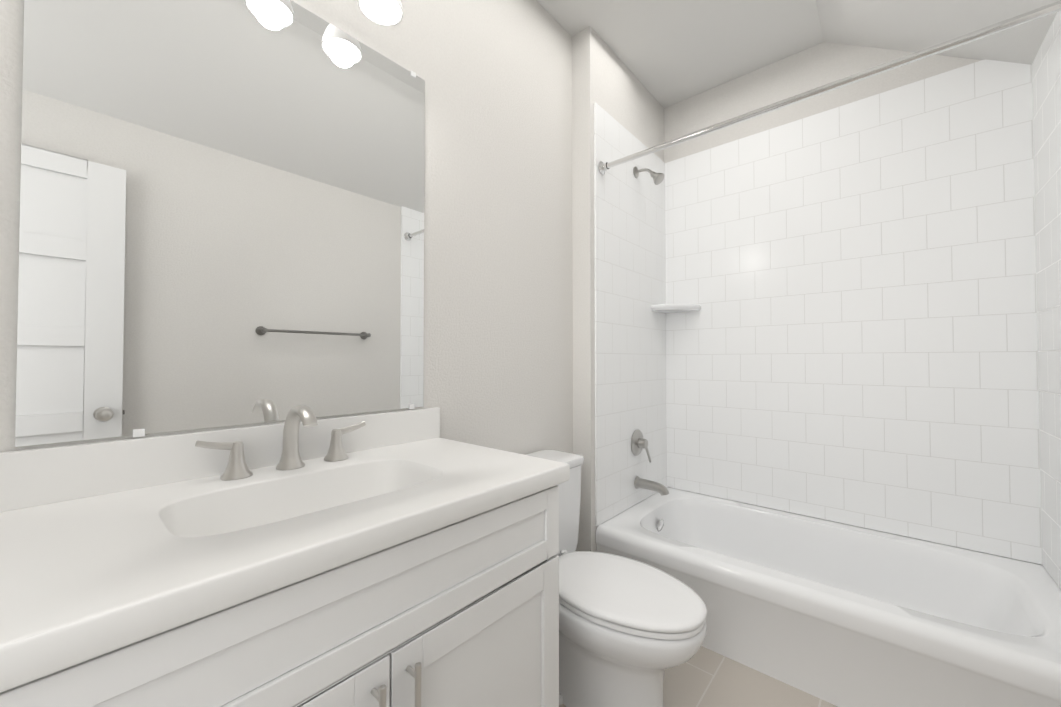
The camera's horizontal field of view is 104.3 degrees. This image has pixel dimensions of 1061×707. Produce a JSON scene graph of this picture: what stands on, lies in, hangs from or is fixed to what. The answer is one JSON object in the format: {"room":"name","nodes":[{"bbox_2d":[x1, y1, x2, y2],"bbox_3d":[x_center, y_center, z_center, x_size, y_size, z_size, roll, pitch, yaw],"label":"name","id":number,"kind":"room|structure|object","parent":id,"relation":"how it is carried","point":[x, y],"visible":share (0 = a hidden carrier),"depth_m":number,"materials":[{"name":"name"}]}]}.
{"room":"bathroom","nodes":[
{"label":"bathroom","id":0,"kind":"room"},
{"bbox_2d":[0,0,284,451],"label":"wall","id":1,"kind":"structure","parent":0,"point":[11,11],"depth_m":0.73,"materials":[{"name":"paint"}]},
{"bbox_2d":[15,0,424,446],"bbox_3d":[-0.637,-0.378,1.062,0.008,1.106,0.850,-1,-1,41],"label":"mirror","id":2,"kind":"object","parent":1,"relation":"attached to","point":[221,213],"visible":1,"depth_m":0.95,"materials":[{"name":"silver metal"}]},
{"bbox_2d":[292,0,572,454],"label":"wall","id":3,"kind":"structure","parent":0,"point":[498,300],"depth_m":1.63,"materials":[{"name":"paint"}]},
{"bbox_2d":[358,0,402,25],"bbox_3d":[-0.571,-1.057,1.016,0.182,0.200,0.650,-1,-1,41],"label":"sconce","id":4,"kind":"object","parent":3,"relation":"attached to","point":[385,12],"visible":1,"depth_m":1.15,"materials":[{"name":"white glass"}]},
{"bbox_2d":[572,26,663,551],"bbox_3d":[0.526,-0.314,2.412,0.224,3.000,0.985,-1,-1,41],"label":"wall","id":5,"kind":"structure","parent":0,"point":[606,80],"depth_m":2.01,"materials":[{"name":"paint"}]},
{"bbox_2d":[594,102,666,525],"bbox_3d":[0.586,-0.192,2.301,0.010,2.047,0.830,-1,-1,41],"label":"wall tile","id":6,"kind":"structure","parent":5,"relation":"attached to","point":[630,289],"depth_m":2.21,"materials":[{"name":"white tile"}]},
{"bbox_2d":[633,167,663,184],"bbox_3d":[0.651,-0.981,2.257,0.162,0.132,0.066,-1,-1,41],"label":"shower head","id":7,"kind":"object","parent":6,"relation":"attached to","point":[658,178],"visible":1,"depth_m":2.23},
{"bbox_2d":[631,429,668,495],"bbox_3d":[0.658,0.587,2.225,0.181,0.331,0.144,-1,-1,41],"label":"tub faucet","id":8,"kind":"object","parent":6,"relation":"attached to","point":[639,442],"visible":1,"depth_m":2.24,"materials":[{"name":"grey metal"}]},
{"bbox_2d":[598,0,1060,174],"bbox_3d":[0.915,-0.924,1.542,1.498,0.061,0.062,-1,-1,41],"label":"shower rod","id":9,"kind":"object","parent":6,"relation":"attached to","point":[1040,12],"visible":1,"depth_m":1.37,"materials":[{"name":"silver metal"}]},
{"bbox_2d":[559,646,837,706],"bbox_3d":[0.359,1.212,0.949,1.864,0.100,3.370,-1,-1,41],"label":"floor","id":10,"kind":"structure","parent":0,"point":[704,677],"depth_m":1.44,"materials":[{"name":"tile"}]},
{"bbox_2d":[0,407,569,706],"bbox_3d":[-0.424,0.668,0.852,0.581,0.985,0.970,-1,-1,41],"label":"bathroom vanity","id":11,"kind":"object","parent":10,"relation":"on","point":[407,558],"visible":1,"depth_m":0.70,"materials":[{"name":"white paint"}]},
{"bbox_2d":[195,406,365,479],"bbox_3d":[-0.551,0.199,0.977,0.156,0.154,0.372,-1,-1,41],"label":"faucet","id":12,"kind":"object","parent":11,"relation":"on","point":[238,468],"visible":1,"depth_m":0.98,"materials":[{"name":"silver metal"}]},
{"bbox_2d":[526,449,706,706],"bbox_3d":[0.213,0.793,1.429,0.756,0.753,0.462,-1,-1,41],"label":"toilet","id":13,"kind":"object","parent":10,"relation":"on","point":[631,631],"visible":0.69,"depth_m":1.27,"materials":[{"name":"white ceramic"}]},
{"bbox_2d":[596,487,1060,706],"bbox_3d":[1.154,1.001,1.784,1.514,0.350,0.827,-1,-1,41],"label":"bathtub","id":14,"kind":"object","parent":10,"relation":"on","point":[839,614],"visible":0.9,"depth_m":1.53,"materials":[{"name":"white ceramic"}]},
{"bbox_2d":[536,0,1059,107],"bbox_3d":[0.322,-1.416,1.026,1.764,0.563,3.370,-1,-1,41],"label":"ceiling","id":15,"kind":"structure","parent":0,"point":[669,52],"depth_m":1.93,"materials":[{"name":"white paint"}]},
{"bbox_2d":[664,42,1040,564],"bbox_3d":[1.512,-0.319,2.125,1.640,3.000,0.120,-1,-1,41],"label":"wall","id":16,"kind":"structure","parent":0,"point":[816,66],"depth_m":2.19,"materials":[{"name":"paint"}]},
{"bbox_2d":[651,304,700,312],"bbox_3d":[0.866,-0.272,2.452,0.215,0.032,0.215,-1,-1,41],"label":"corner shelf","id":17,"kind":"object","parent":16,"relation":"attached to","point":[669,308],"visible":1,"depth_m":2.41,"materials":[{"name":"white ceramic"}]},
{"bbox_2d":[665,59,1041,564],"bbox_3d":[1.424,-0.196,2.114,1.500,2.047,0.010,-1,-1,41],"label":"wall tile","id":18,"kind":"structure","parent":16,"relation":"attached to","point":[853,340],"depth_m":1.94,"materials":[{"name":"white tile"}]},
{"bbox_3d":[1.016,-0.347,0.402,0.120,3.000,3.370,-1,-1,41],"label":"wall","id":19,"kind":"structure","parent":0,"visible":0},
{"bbox_2d":[1032,11,1060,588],"bbox_3d":[1.723,-0.209,1.308,0.010,2.047,0.830,-1,-1,41],"label":"wall tiles","id":20,"kind":"structure","parent":19,"relation":"attached to","point":[1046,78],"depth_m":1.49,"materials":[{"name":"white tile"}]}
]}

